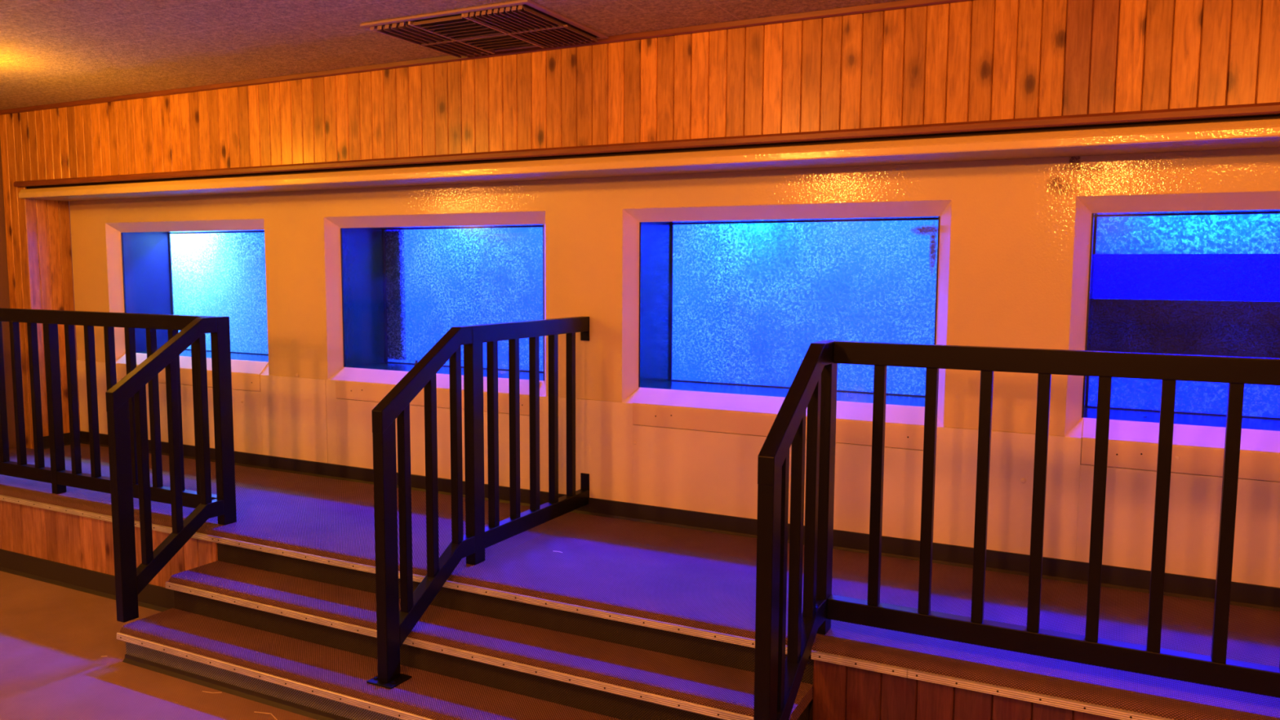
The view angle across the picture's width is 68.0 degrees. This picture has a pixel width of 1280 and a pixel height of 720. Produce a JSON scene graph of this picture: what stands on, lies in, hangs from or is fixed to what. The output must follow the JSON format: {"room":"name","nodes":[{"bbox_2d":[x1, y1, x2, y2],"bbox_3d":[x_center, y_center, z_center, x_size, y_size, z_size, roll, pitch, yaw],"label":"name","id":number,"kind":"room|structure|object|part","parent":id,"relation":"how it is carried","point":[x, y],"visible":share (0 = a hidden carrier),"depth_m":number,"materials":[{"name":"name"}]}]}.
{"room":"animal exhibit","nodes":[
{"label":"animal exhibit","id":0,"kind":"room"},
{"bbox_2d":[0,140,16,448],"bbox_3d":[-5.037,-0.214,5.605,0.060,2.825,3.300,3,6,27],"label":"wall","id":1,"kind":"structure","parent":0,"point":[4,283],"depth_m":6.67,"materials":[{"name":"brown wood"}]},
{"bbox_2d":[26,198,80,436],"bbox_3d":[-4.161,-0.252,6.725,0.016,1.746,0.309,3,6,27],"label":"wall","id":2,"kind":"structure","parent":0,"point":[49,224],"depth_m":6.69,"materials":[{"name":"brown wood"}]},
{"bbox_2d":[43,432,70,448],"bbox_3d":[-4.156,0.575,6.788,0.013,0.088,0.290,3,6,27],"label":"baseboard","id":3,"kind":"structure","parent":2,"relation":"attached to","point":[66,436],"depth_m":6.82,"materials":[{"name":"black plastic"}]},
{"bbox_2d":[0,570,315,719],"bbox_3d":[-0.598,1.594,2.089,11.200,0.060,5.600,3,6,27],"label":"floor","id":4,"kind":"structure","parent":0,"point":[54,639],"depth_m":4.12,"materials":[{"name":"carpet"}]},
{"bbox_2d":[253,711,277,719],"bbox_3d":[-1.420,1.407,3.680,0.044,0.002,0.282,-5,7,-43],"label":"thread","id":5,"kind":"object","parent":4,"relation":"on","point":[254,712],"visible":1,"depth_m":3.75,"materials":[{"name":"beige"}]},
{"bbox_2d":[116,608,621,719],"bbox_3d":[-0.921,1.332,3.669,3.028,0.159,0.280,3,6,27],"label":"carpeted step","id":6,"kind":"structure","parent":4,"relation":"on","point":[314,681],"depth_m":3.81,"materials":[{"name":"carpet"}]},
{"bbox_2d":[165,560,813,719],"bbox_3d":[-0.806,1.232,3.886,3.028,0.317,0.287,3,6,27],"label":"carpeted step","id":7,"kind":"structure","parent":4,"relation":"on","point":[606,678],"depth_m":3.68,"materials":[{"name":"carpet"}]},
{"bbox_2d":[0,443,1279,719],"bbox_3d":[-0.300,1.107,4.392,9.598,0.475,1.156,3,6,27],"label":"platform","id":8,"kind":"object","parent":4,"relation":"on","point":[685,593],"visible":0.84,"depth_m":3.86,"materials":[{"name":"carpet"}]},
{"bbox_2d":[0,307,236,622],"bbox_3d":[-3.518,0.414,5.168,3.001,1.356,0.628,3,6,27],"label":"handrail","id":9,"kind":"object","parent":8,"relation":"on","point":[129,479],"visible":1,"depth_m":4.76,"materials":[{"name":"black metal"}]},
{"bbox_3d":[-3.306,0.275,5.358,0.051,0.967,0.054,3,6,27],"label":"post","id":10,"kind":"part","parent":9,"relation":"part of","materials":[{"name":"black metal"}]},
{"bbox_3d":[-3.412,-0.248,5.364,2.950,0.075,0.050,3,6,27],"label":"rail","id":11,"kind":"part","parent":9,"relation":"part of","materials":[{"name":"black metal"}]},
{"bbox_3d":[-3.417,0.658,5.450,2.950,0.075,0.050,3,6,27],"label":"rail","id":12,"kind":"part","parent":9,"relation":"part of","materials":[{"name":"black metal"}]},
{"bbox_3d":[-2.331,0.662,4.272,0.050,1.045,0.075,3,6,27],"label":"post","id":13,"kind":"part","parent":9,"relation":"part of","materials":[{"name":"black metal"}]},
{"bbox_3d":[-2.219,0.011,4.423,0.051,0.398,0.553,3,6,27],"label":"sloped rail","id":14,"kind":"part","parent":9,"relation":"part of","materials":[{"name":"black metal"}]},
{"bbox_3d":[-2.207,0.884,4.540,0.051,0.340,0.481,3,6,27],"label":"sloped rail","id":15,"kind":"part","parent":9,"relation":"part of","materials":[{"name":"black metal"}]},
{"bbox_3d":[-2.078,0.304,4.732,0.050,1.040,0.075,3,6,27],"label":"post","id":16,"kind":"part","parent":9,"relation":"part of","materials":[{"name":"black metal"}]},
{"bbox_2d":[753,340,1279,719],"bbox_3d":[2.026,0.715,2.322,3.522,1.356,0.687,3,6,27],"label":"handrail","id":17,"kind":"object","parent":8,"relation":"on","point":[777,678],"visible":1,"depth_m":3.00,"materials":[{"name":"black metal"}]},
{"bbox_3d":[0.382,0.803,2.852,0.050,1.051,0.075,3,6,27],"label":"post","id":18,"kind":"part","parent":17,"relation":"part of","materials":[{"name":"black metal"}]},
{"bbox_3d":[0.502,0.152,3.020,0.051,0.384,0.591,3,6,27],"label":"sloped rail","id":19,"kind":"part","parent":17,"relation":"part of","materials":[{"name":"black metal"}]},
{"bbox_3d":[0.515,1.032,3.138,0.051,0.338,0.519,3,6,27],"label":"sloped rail","id":20,"kind":"part","parent":17,"relation":"part of","materials":[{"name":"black metal"}]},
{"bbox_3d":[0.652,0.451,3.346,0.050,1.040,0.075,3,6,27],"label":"post","id":21,"kind":"part","parent":17,"relation":"part of","materials":[{"name":"black metal"}]},
{"bbox_3d":[2.202,0.960,2.600,3.435,0.075,0.050,3,6,27],"label":"rail","id":22,"kind":"part","parent":17,"relation":"part of","materials":[{"name":"black metal"}]},
{"bbox_3d":[2.207,0.054,2.513,3.435,0.075,0.050,3,6,27],"label":"rail","id":23,"kind":"part","parent":17,"relation":"part of","materials":[{"name":"black metal"}]},
{"bbox_2d":[0,0,902,110],"bbox_3d":[-0.653,-1.270,1.677,11.200,0.070,5.290,3,6,27],"label":"ceiling","id":24,"kind":"structure","parent":0,"point":[52,51],"depth_m":4.34,"materials":[{"name":"paint"}]},
{"bbox_2d":[360,0,608,57],"bbox_3d":[-0.686,-1.467,4.256,0.880,0.028,0.668,3,6,27],"label":"ceiling vent","id":25,"kind":"object","parent":24,"relation":"in","point":[491,28],"visible":1,"depth_m":4.17,"materials":[{"name":"brown metal"}]},
{"bbox_3d":[-1.177,-1.459,4.168,0.024,0.024,0.009,3,6,27],"label":"blade","id":26,"kind":"part","parent":25,"relation":"part of","materials":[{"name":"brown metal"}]},
{"bbox_3d":[-1.139,-1.457,4.149,0.024,0.024,0.009,3,6,27],"label":"blade","id":27,"kind":"part","parent":25,"relation":"part of","materials":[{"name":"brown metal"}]},
{"bbox_3d":[-1.102,-1.455,4.130,0.024,0.024,0.009,3,6,27],"label":"blade","id":28,"kind":"part","parent":25,"relation":"part of","materials":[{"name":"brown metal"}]},
{"bbox_3d":[-1.065,-1.453,4.112,0.024,0.024,0.009,3,6,27],"label":"blade","id":29,"kind":"part","parent":25,"relation":"part of","materials":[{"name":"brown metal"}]},
{"bbox_3d":[-1.027,-1.451,4.093,0.024,0.024,0.009,3,6,27],"label":"blade","id":30,"kind":"part","parent":25,"relation":"part of","materials":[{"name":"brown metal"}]},
{"bbox_3d":[-1.027,-1.485,4.442,0.013,0.024,0.598,3,6,27],"label":"blade","id":31,"kind":"part","parent":25,"relation":"part of","materials":[{"name":"brown metal"}]},
{"bbox_3d":[-0.990,-1.483,4.423,0.013,0.024,0.598,3,6,27],"label":"blade","id":32,"kind":"part","parent":25,"relation":"part of","materials":[{"name":"brown metal"}]},
{"bbox_3d":[-0.952,-1.481,4.404,0.013,0.024,0.598,3,6,27],"label":"blade","id":33,"kind":"part","parent":25,"relation":"part of","materials":[{"name":"brown metal"}]},
{"bbox_3d":[-0.857,-1.444,4.023,0.266,0.024,0.021,3,6,27],"label":"blade","id":34,"kind":"part","parent":25,"relation":"part of","materials":[{"name":"brown metal"}]},
{"bbox_3d":[-0.915,-1.479,4.385,0.013,0.024,0.598,3,6,27],"label":"blade","id":35,"kind":"part","parent":25,"relation":"part of","materials":[{"name":"brown metal"}]},
{"bbox_3d":[-0.836,-1.448,4.063,0.266,0.024,0.021,3,6,27],"label":"blade","id":36,"kind":"part","parent":25,"relation":"part of","materials":[{"name":"brown metal"}]},
{"bbox_3d":[-0.878,-1.477,4.366,0.013,0.024,0.598,3,6,27],"label":"blade","id":37,"kind":"part","parent":25,"relation":"part of","materials":[{"name":"brown metal"}]},
{"bbox_3d":[-0.815,-1.451,4.104,0.266,0.024,0.021,3,6,27],"label":"blade","id":38,"kind":"part","parent":25,"relation":"part of","materials":[{"name":"brown metal"}]},
{"bbox_3d":[-0.794,-1.455,4.145,0.266,0.024,0.021,3,6,27],"label":"blade","id":39,"kind":"part","parent":25,"relation":"part of","materials":[{"name":"brown metal"}]},
{"bbox_3d":[-0.773,-1.459,4.186,0.266,0.024,0.021,3,6,27],"label":"blade","id":40,"kind":"part","parent":25,"relation":"part of","materials":[{"name":"brown metal"}]},
{"bbox_3d":[-0.752,-1.463,4.227,0.266,0.024,0.021,3,6,27],"label":"blade","id":41,"kind":"part","parent":25,"relation":"part of","materials":[{"name":"brown metal"}]},
{"bbox_3d":[-0.731,-1.466,4.268,0.266,0.024,0.021,3,6,27],"label":"blade","id":42,"kind":"part","parent":25,"relation":"part of","materials":[{"name":"brown metal"}]},
{"bbox_3d":[-0.710,-1.470,4.308,0.266,0.024,0.021,3,6,27],"label":"blade","id":43,"kind":"part","parent":25,"relation":"part of","materials":[{"name":"brown metal"}]},
{"bbox_3d":[-0.689,-1.474,4.349,0.266,0.024,0.021,3,6,27],"label":"blade","id":44,"kind":"part","parent":25,"relation":"part of","materials":[{"name":"brown metal"}]},
{"bbox_3d":[-0.615,-1.429,3.883,0.020,0.024,0.009,3,6,27],"label":"blade","id":45,"kind":"part","parent":25,"relation":"part of","materials":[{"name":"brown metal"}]},
{"bbox_3d":[-0.668,-1.478,4.390,0.266,0.024,0.021,3,6,27],"label":"blade","id":46,"kind":"part","parent":25,"relation":"part of","materials":[{"name":"brown metal"}]},
{"bbox_3d":[-0.588,-1.428,3.870,0.020,0.024,0.009,3,6,27],"label":"blade","id":47,"kind":"part","parent":25,"relation":"part of","materials":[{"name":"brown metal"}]},
{"bbox_3d":[-0.647,-1.482,4.431,0.266,0.024,0.021,3,6,27],"label":"blade","id":48,"kind":"part","parent":25,"relation":"part of","materials":[{"name":"brown metal"}]},
{"bbox_3d":[-0.561,-1.426,3.856,0.020,0.024,0.009,3,6,27],"label":"blade","id":49,"kind":"part","parent":25,"relation":"part of","materials":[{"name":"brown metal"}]},
{"bbox_3d":[-0.626,-1.485,4.471,0.266,0.024,0.021,3,6,27],"label":"blade","id":50,"kind":"part","parent":25,"relation":"part of","materials":[{"name":"brown metal"}]},
{"bbox_3d":[-0.535,-1.425,3.843,0.020,0.024,0.009,3,6,27],"label":"blade","id":51,"kind":"part","parent":25,"relation":"part of","materials":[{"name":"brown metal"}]},
{"bbox_3d":[-0.576,-1.460,4.213,0.017,0.024,0.598,3,6,27],"label":"blade","id":52,"kind":"part","parent":25,"relation":"part of","materials":[{"name":"brown metal"}]},
{"bbox_3d":[-0.549,-1.459,4.199,0.017,0.024,0.598,3,6,27],"label":"blade","id":53,"kind":"part","parent":25,"relation":"part of","materials":[{"name":"brown metal"}]},
{"bbox_3d":[-0.508,-1.423,3.829,0.020,0.024,0.009,3,6,27],"label":"blade","id":54,"kind":"part","parent":25,"relation":"part of","materials":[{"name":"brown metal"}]},
{"bbox_3d":[-0.522,-1.458,4.186,0.017,0.024,0.598,3,6,27],"label":"blade","id":55,"kind":"part","parent":25,"relation":"part of","materials":[{"name":"brown metal"}]},
{"bbox_3d":[-0.481,-1.422,3.816,0.020,0.024,0.009,3,6,27],"label":"blade","id":56,"kind":"part","parent":25,"relation":"part of","materials":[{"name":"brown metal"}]},
{"bbox_3d":[-0.495,-1.456,4.172,0.017,0.024,0.598,3,6,27],"label":"blade","id":57,"kind":"part","parent":25,"relation":"part of","materials":[{"name":"brown metal"}]},
{"bbox_3d":[-0.469,-1.455,4.158,0.017,0.024,0.598,3,6,27],"label":"blade","id":58,"kind":"part","parent":25,"relation":"part of","materials":[{"name":"brown metal"}]},
{"bbox_3d":[-0.442,-1.453,4.145,0.017,0.024,0.598,3,6,27],"label":"blade","id":59,"kind":"part","parent":25,"relation":"part of","materials":[{"name":"brown metal"}]},
{"bbox_3d":[-0.415,-1.452,4.131,0.017,0.024,0.598,3,6,27],"label":"blade","id":60,"kind":"part","parent":25,"relation":"part of","materials":[{"name":"brown metal"}]},
{"bbox_3d":[-0.389,-1.450,4.118,0.017,0.024,0.598,3,6,27],"label":"blade","id":61,"kind":"part","parent":25,"relation":"part of","materials":[{"name":"brown metal"}]},
{"bbox_3d":[-0.362,-1.449,4.104,0.017,0.024,0.598,3,6,27],"label":"blade","id":62,"kind":"part","parent":25,"relation":"part of","materials":[{"name":"brown metal"}]},
{"bbox_3d":[-0.335,-1.447,4.091,0.017,0.024,0.598,3,6,27],"label":"blade","id":63,"kind":"part","parent":25,"relation":"part of","materials":[{"name":"brown metal"}]},
{"bbox_2d":[0,0,1279,448],"bbox_3d":[-0.139,-0.322,4.504,9.641,2.350,0.044,3,6,27],"label":"wall","id":64,"kind":"structure","parent":0,"point":[976,60],"depth_m":4.18,"materials":[{"name":"brown wood"}]},
{"bbox_2d":[0,0,974,115],"bbox_3d":[-0.164,-1.476,4.378,9.590,0.028,0.020,3,6,27],"label":"trim","id":65,"kind":"structure","parent":64,"relation":"attached to","point":[904,4],"depth_m":4.54,"materials":[{"name":"brown wood"}]},
{"bbox_2d":[13,102,1279,186],"bbox_3d":[-0.088,-0.980,4.376,9.405,0.037,0.036,3,6,27],"label":"trim","id":66,"kind":"structure","parent":64,"relation":"attached to","point":[1262,108],"depth_m":4.08,"materials":[{"name":"brown wood"}]},
{"bbox_2d":[18,118,1279,198],"bbox_3d":[-0.068,-0.914,4.374,9.362,0.064,0.032,3,6,27],"label":"trim","id":67,"kind":"structure","parent":64,"relation":"attached to","point":[1260,128],"depth_m":4.09,"materials":[{"name":"beige paint"}]},
{"bbox_2d":[69,146,1279,587],"bbox_3d":[0.092,-0.049,4.768,9.350,1.760,0.070,3,6,27],"label":"wall","id":68,"kind":"structure","parent":0,"point":[1012,220],"depth_m":4.44,"materials":[{"name":"beige paint"}]},
{"bbox_2d":[105,218,269,391],"bbox_3d":[-3.023,-0.380,6.349,1.560,1.091,0.096,3,6,27],"label":"window","id":69,"kind":"structure","parent":68,"relation":"in","point":[246,375],"depth_m":6.42,"materials":[{"name":"beige paint"}]},
{"bbox_2d":[121,229,268,361],"bbox_3d":[-2.647,-0.654,7.061,1.720,1.640,1.552,3,6,27],"label":"tank","id":70,"kind":"object","parent":68,"relation":"attached to","point":[222,273],"visible":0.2,"depth_m":7.25,"materials":[{"name":"blue glass"}]},
{"bbox_3d":[-3.568,-0.496,6.880,0.023,0.899,0.367,3,6,27],"label":"panel","id":71,"kind":"part","parent":70,"relation":"part of","materials":[{"name":"blue"}]},
{"bbox_3d":[-2.919,-0.023,6.591,1.440,0.020,0.367,3,6,27],"label":"panel","id":72,"kind":"part","parent":70,"relation":"part of","materials":[{"name":"blue"}]},
{"bbox_3d":[-2.914,-0.898,6.508,1.440,0.020,0.367,3,6,27],"label":"panel","id":73,"kind":"part","parent":70,"relation":"part of","materials":[{"name":"blue"}]},
{"bbox_3d":[-2.831,-0.476,6.717,1.476,0.899,0.012,3,6,27],"label":"glass","id":74,"kind":"part","parent":70,"relation":"part of","materials":[{"name":"blue glass"}]},
{"bbox_2d":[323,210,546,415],"bbox_3d":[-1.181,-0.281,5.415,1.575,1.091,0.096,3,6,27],"label":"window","id":75,"kind":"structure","parent":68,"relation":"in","point":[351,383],"depth_m":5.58,"materials":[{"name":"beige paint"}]},
{"bbox_2d":[340,224,543,380],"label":"window","id":76,"kind":"structure","parent":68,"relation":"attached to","point":[404,288],"depth_m":6.47,"materials":[{"name":"blue glass"}]},
{"bbox_3d":[-1.733,-0.397,5.949,0.023,0.899,0.367,3,6,27],"label":"panel","id":77,"kind":"part","parent":76,"relation":"part of","materials":[{"name":"blue"}]},
{"bbox_3d":[-1.077,0.076,5.657,1.455,0.020,0.367,3,6,27],"label":"panel","id":78,"kind":"part","parent":76,"relation":"part of","materials":[{"name":"blue"}]},
{"bbox_3d":[-1.073,-0.799,5.573,1.455,0.020,0.367,3,6,27],"label":"panel","id":79,"kind":"part","parent":76,"relation":"part of","materials":[{"name":"blue"}]},
{"bbox_2d":[366,316,589,688],"bbox_3d":[-0.644,0.514,4.277,0.124,1.356,1.572,3,6,27],"label":"handrail","id":80,"kind":"object","parent":68,"relation":"attached to","point":[393,625],"visible":1,"depth_m":4.01,"materials":[{"name":"black metal"}]},
{"bbox_3d":[-0.975,0.716,3.646,0.050,1.059,0.075,3,6,27],"label":"post","id":81,"kind":"part","parent":80,"relation":"part of","materials":[{"name":"black metal"}]},
{"bbox_3d":[-0.978,1.245,3.697,0.124,0.007,0.119,3,6,27],"label":"plate","id":82,"kind":"part","parent":80,"relation":"part of","materials":[{"name":"black metal"}]},
{"bbox_3d":[-0.862,0.066,3.801,0.051,0.376,0.561,3,6,27],"label":"sloped rail","id":83,"kind":"part","parent":80,"relation":"part of","materials":[{"name":"black metal"}]},
{"bbox_3d":[-0.849,0.942,3.919,0.051,0.322,0.489,3,6,27],"label":"sloped rail","id":84,"kind":"part","parent":80,"relation":"part of","materials":[{"name":"black metal"}]},
{"bbox_3d":[-0.719,0.370,4.115,0.050,1.040,0.075,3,6,27],"label":"post","id":85,"kind":"part","parent":80,"relation":"part of","materials":[{"name":"black metal"}]},
{"bbox_3d":[-0.494,-0.150,4.503,0.050,0.075,0.913,3,6,27],"label":"rail","id":86,"kind":"part","parent":80,"relation":"part of","materials":[{"name":"black metal"}]},
{"bbox_3d":[-0.499,0.756,4.589,0.050,0.075,0.913,3,6,27],"label":"rail","id":87,"kind":"part","parent":80,"relation":"part of","materials":[{"name":"black metal"}]},
{"bbox_3d":[-0.289,0.661,4.992,0.050,0.130,0.008,3,6,27],"label":"wall plate","id":88,"kind":"part","parent":80,"relation":"part of","materials":[{"name":"black metal"}]},
{"bbox_3d":[-0.285,-0.163,4.913,0.050,0.125,0.008,3,6,27],"label":"wall plate","id":89,"kind":"part","parent":80,"relation":"part of","materials":[{"name":"black metal"}]},
{"bbox_2d":[29,137,1279,201],"bbox_3d":[0.012,-0.903,4.519,9.350,0.014,0.325,3,6,27],"label":"trim","id":90,"kind":"structure","parent":68,"relation":"attached to","point":[1274,142],"depth_m":4.26,"materials":[{"name":"paint"}]},
{"bbox_3d":[0.079,0.527,4.802,9.350,0.606,0.012,3,6,27],"label":"wall panel","id":91,"kind":"part","parent":68,"relation":"part of","materials":[{"name":"beige paint"}]},
{"bbox_2d":[80,431,1279,611],"bbox_3d":[0.071,0.786,4.815,9.350,0.088,0.017,3,6,27],"label":"baseboard","id":92,"kind":"structure","parent":68,"relation":"attached to","point":[1242,594],"depth_m":4.35,"materials":[{"name":"black plastic"}]},
{"bbox_2d":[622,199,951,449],"bbox_3d":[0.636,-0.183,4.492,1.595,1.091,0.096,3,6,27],"label":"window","id":93,"kind":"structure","parent":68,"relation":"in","point":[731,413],"depth_m":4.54,"materials":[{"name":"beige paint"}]},
{"bbox_3d":[0.656,-0.244,4.525,1.479,0.851,0.010,3,6,27],"label":"pane","id":94,"kind":"part","parent":93,"relation":"part of","materials":[{"name":"blue glass"}]},
{"bbox_2d":[640,216,938,406],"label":"window","id":95,"kind":"structure","parent":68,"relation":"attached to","point":[738,307],"depth_m":5.83,"materials":[{"name":"blue glass"}]},
{"bbox_3d":[0.075,-0.300,5.031,0.023,0.899,0.367,3,6,27],"label":"panel","id":96,"kind":"part","parent":95,"relation":"part of","materials":[{"name":"blue"}]},
{"bbox_3d":[0.740,0.173,4.735,1.475,0.020,0.367,3,6,27],"label":"panel","id":97,"kind":"part","parent":95,"relation":"part of","materials":[{"name":"blue"}]},
{"bbox_3d":[0.744,-0.702,4.651,1.475,0.020,0.367,3,6,27],"label":"panel","id":98,"kind":"part","parent":95,"relation":"part of","materials":[{"name":"blue"}]},
{"bbox_2d":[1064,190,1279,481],"bbox_3d":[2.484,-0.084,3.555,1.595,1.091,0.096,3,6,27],"label":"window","id":99,"kind":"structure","parent":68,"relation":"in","point":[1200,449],"depth_m":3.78,"materials":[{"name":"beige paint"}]},
{"bbox_2d":[1083,209,1279,431],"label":"window","id":100,"kind":"structure","parent":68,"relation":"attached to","point":[1204,282],"depth_m":4.12,"materials":[{"name":"blue glass"}]},
{"bbox_3d":[1.923,-0.201,4.094,0.023,0.899,0.367,3,6,27],"label":"panel","id":101,"kind":"part","parent":100,"relation":"part of","materials":[{"name":"blue"}]},
{"bbox_3d":[2.588,0.273,3.797,1.475,0.020,0.367,3,6,27],"label":"panel","id":102,"kind":"part","parent":100,"relation":"part of","materials":[{"name":"blue"}]},
{"bbox_3d":[2.593,-0.602,3.713,1.475,0.020,0.367,3,6,27],"label":"panel","id":103,"kind":"part","parent":100,"relation":"part of","materials":[{"name":"blue"}]}
]}

